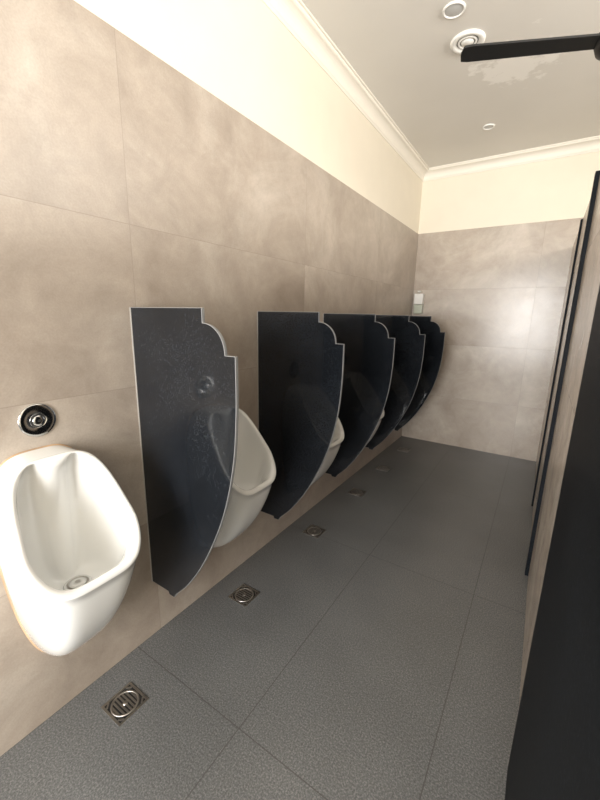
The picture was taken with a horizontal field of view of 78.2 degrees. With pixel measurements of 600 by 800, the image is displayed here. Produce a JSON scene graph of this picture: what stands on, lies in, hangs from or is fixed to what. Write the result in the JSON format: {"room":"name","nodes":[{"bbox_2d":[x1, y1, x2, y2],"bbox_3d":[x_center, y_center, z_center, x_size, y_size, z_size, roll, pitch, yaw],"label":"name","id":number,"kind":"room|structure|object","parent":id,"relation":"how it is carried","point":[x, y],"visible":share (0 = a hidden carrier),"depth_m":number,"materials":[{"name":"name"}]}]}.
{"room":"public restroom","nodes":[
{"label":"public restroom","id":0,"kind":"room"},
{"bbox_2d":[0,0,422,755],"bbox_3d":[-0.578,-0.420,1.595,0.120,2.990,6.970,9,15,32],"label":"wall","id":1,"kind":"structure","parent":0,"point":[154,153],"depth_m":1.44,"materials":[{"name":"tile"}]},
{"bbox_2d":[17,403,55,436],"bbox_3d":[-0.838,0.066,1.183,0.014,0.108,0.108,9,15,32],"label":"button","id":2,"kind":"object","parent":1,"relation":"attached to","point":[35,420],"visible":1,"depth_m":1.18,"materials":[{"name":"silver metal"}]},
{"bbox_2d":[0,444,140,655],"bbox_3d":[-0.718,0.554,1.189,0.340,0.772,0.332,9,15,32],"label":"urinal","id":3,"kind":"object","parent":1,"relation":"attached to","point":[70,535],"depth_m":1.16,"materials":[{"name":"white ceramic"}]},
{"bbox_2d":[129,307,238,596],"bbox_3d":[-0.428,0.273,1.396,0.530,1.208,0.019,9,15,32],"label":"divider","id":4,"kind":"object","parent":1,"relation":"attached to","point":[187,390],"depth_m":1.36,"materials":[{"name":"black stone"}]},
{"bbox_2d":[213,409,275,547],"bbox_3d":[-0.314,0.424,1.796,0.340,0.772,0.332,9,15,32],"label":"urinal","id":5,"kind":"object","parent":1,"relation":"attached to","point":[255,468],"depth_m":1.83,"materials":[{"name":"white ceramic"}]},
{"bbox_2d":[257,311,344,519],"bbox_3d":[-0.018,0.141,2.012,0.530,1.208,0.019,9,15,32],"label":"divider","id":6,"kind":"object","parent":1,"relation":"attached to","point":[300,360],"depth_m":1.98,"materials":[{"name":"black stone"}]},
{"bbox_2d":[310,418,343,485],"bbox_3d":[0.093,0.293,2.406,0.340,0.772,0.332,9,15,32],"label":"urinal","id":7,"kind":"object","parent":1,"relation":"attached to","point":[338,437],"depth_m":2.37,"materials":[{"name":"white ceramic"}]},
{"bbox_2d":[261,0,428,181],"bbox_3d":[-0.469,-1.818,1.222,0.084,0.095,6.730,9,15,32],"label":"trim","id":8,"kind":"structure","parent":1,"relation":"attached to","point":[294,15],"depth_m":2.31,"materials":[{"name":"paint"}]},
{"bbox_2d":[323,313,394,476],"bbox_3d":[0.379,0.012,2.608,0.530,1.208,0.019,9,15,32],"label":"divider","id":9,"kind":"object","parent":1,"relation":"attached to","point":[369,349],"depth_m":2.54,"materials":[{"name":"black stone"}]},
{"bbox_2d":[366,410,384,444],"bbox_3d":[0.491,0.164,3.004,0.340,0.772,0.332,9,15,32],"label":"urinal","id":10,"kind":"object","parent":1,"relation":"attached to","point":[383,413],"depth_m":2.97,"materials":[{"name":"white ceramic"}]},
{"bbox_2d":[365,315,425,449],"bbox_3d":[0.775,-0.116,3.202,0.530,1.208,0.019,9,15,32],"label":"divider","id":11,"kind":"object","parent":1,"relation":"attached to","point":[409,343],"depth_m":3.10,"materials":[{"name":"black stone"}]},
{"bbox_2d":[394,316,444,430],"bbox_3d":[1.162,-0.241,3.784,0.530,1.208,0.019,9,15,32],"label":"divider","id":12,"kind":"object","parent":1,"relation":"attached to","point":[434,338],"depth_m":3.66,"materials":[{"name":"black stone"}]},
{"bbox_2d":[0,436,535,799],"bbox_3d":[0.700,1.298,1.113,3.240,0.100,6.970,9,15,32],"label":"floor","id":13,"kind":"structure","parent":0,"point":[377,655],"depth_m":1.56,"materials":[{"name":"grey tile"}]},
{"bbox_2d":[101,682,148,726],"bbox_3d":[-0.665,1.153,1.405,0.120,0.004,0.120,9,15,32],"label":"floor drain","id":14,"kind":"object","parent":13,"relation":"on","point":[129,699],"visible":1,"depth_m":1.40,"materials":[{"name":"metal"}]},
{"bbox_2d":[228,584,259,606],"bbox_3d":[-0.296,1.034,1.960,0.120,0.004,0.120,9,15,32],"label":"floor drain","id":15,"kind":"object","parent":13,"relation":"on","point":[244,594],"visible":1,"depth_m":1.96,"materials":[{"name":"metal"}]},
{"bbox_2d":[302,524,325,537],"bbox_3d":[0.099,0.906,2.552,0.120,0.004,0.120,9,15,32],"label":"floor drain","id":16,"kind":"object","parent":13,"relation":"on","point":[312,530],"visible":1,"depth_m":2.55,"materials":[{"name":"metal"}]},
{"bbox_2d":[348,488,365,496],"bbox_3d":[0.483,0.782,3.130,0.120,0.004,0.120,9,15,32],"label":"floor drain","id":17,"kind":"object","parent":13,"relation":"on","point":[357,492],"visible":1,"depth_m":3.12,"materials":[{"name":"metal"}]},
{"bbox_2d":[376,465,390,471],"bbox_3d":[0.822,0.673,3.638,0.120,0.004,0.120,9,15,32],"label":"floor drain","id":18,"kind":"object","parent":13,"relation":"on","point":[380,467],"visible":1,"depth_m":3.63,"materials":[{"name":"metal"}]},
{"bbox_2d":[398,447,410,452],"bbox_3d":[1.171,0.560,4.162,0.120,0.004,0.120,9,15,32],"label":"floor drain","id":19,"kind":"object","parent":13,"relation":"on","point":[407,450],"visible":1,"depth_m":4.16,"materials":[{"name":"metal"}]},
{"bbox_2d":[301,0,599,167],"bbox_3d":[0.757,-1.714,0.427,3.240,0.100,6.970,9,15,32],"label":"ceiling","id":20,"kind":"structure","parent":0,"point":[441,103],"depth_m":2.37,"materials":[{"name":"paint"}]},
{"bbox_2d":[442,0,465,18],"bbox_3d":[0.786,-1.990,1.886,0.110,0.009,0.110,9,15,32],"label":"recessed light","id":21,"kind":"object","parent":20,"relation":"in","point":[454,9],"visible":1,"depth_m":1.88,"materials":[{"name":"white plastic"}]},
{"bbox_2d":[450,29,485,53],"bbox_3d":[0.953,-2.033,2.102,0.184,0.014,0.184,9,15,32],"label":"ceiling air vent","id":22,"kind":"object","parent":20,"relation":"attached to","point":[471,36],"depth_m":2.07,"materials":[{"name":"white plastic"}]},
{"bbox_2d":[482,124,494,129],"bbox_3d":[1.545,-2.235,3.025,0.092,0.009,0.092,9,15,32],"label":"recessed light","id":23,"kind":"object","parent":20,"relation":"in","point":[487,126],"visible":1,"depth_m":3.02,"materials":[{"name":"white plastic"}]},
{"bbox_2d":[461,33,599,61],"bbox_3d":[1.379,-1.698,1.615,1.109,0.435,1.033,9,15,32],"label":"ceiling fan","id":24,"kind":"object","parent":20,"relation":"hanging from","point":[551,45],"depth_m":1.59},
{"bbox_2d":[402,151,599,460],"bbox_3d":[2.596,-0.812,3.577,3.004,2.990,0.120,9,15,32],"label":"wall","id":25,"kind":"structure","parent":0,"point":[495,246],"depth_m":3.85,"materials":[{"name":"tile"}]},
{"bbox_2d":[413,291,423,313],"bbox_3d":[1.359,-1.116,4.224,0.099,0.250,0.062,9,15,32],"label":"soap dispenser","id":26,"kind":"object","parent":25,"relation":"attached to","point":[418,298],"visible":1,"depth_m":4.21,"materials":[{"name":"white plastic"}]},
{"bbox_2d":[423,135,599,181],"bbox_3d":[2.571,-2.205,3.174,3.000,0.095,0.084,9,15,32],"label":"trim","id":27,"kind":"structure","parent":25,"relation":"attached to","point":[590,144],"depth_m":3.50,"materials":[{"name":"paint"}]},
{"bbox_2d":[519,178,599,705],"bbox_3d":[1.656,-0.090,2.289,0.100,2.120,3.270,9,15,32],"label":"wall","id":28,"kind":"structure","parent":0,"point":[590,280],"depth_m":1.54,"materials":[{"name":"tile"}]},
{"bbox_2d":[505,285,599,799],"bbox_3d":[0.521,0.273,0.603,0.120,2.120,0.860,9,15,32],"label":"toilet partition","id":29,"kind":"structure","parent":28,"relation":"attached to","point":[555,753],"depth_m":0.62,"materials":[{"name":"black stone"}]},
{"bbox_2d":[531,219,582,505],"bbox_3d":[1.927,-0.180,2.706,0.112,2.120,0.040,9,15,32],"label":"door frame","id":30,"kind":"structure","parent":28,"relation":"attached to","point":[581,220],"depth_m":2.69,"materials":[{"name":"black metal"}]},
{"bbox_2d":[525,170,599,575],"bbox_3d":[1.391,-0.008,1.907,0.118,2.120,0.045,9,15,32],"label":"door frame","id":31,"kind":"structure","parent":28,"relation":"attached to","point":[597,173],"depth_m":1.87,"materials":[{"name":"black metal"}]}
]}

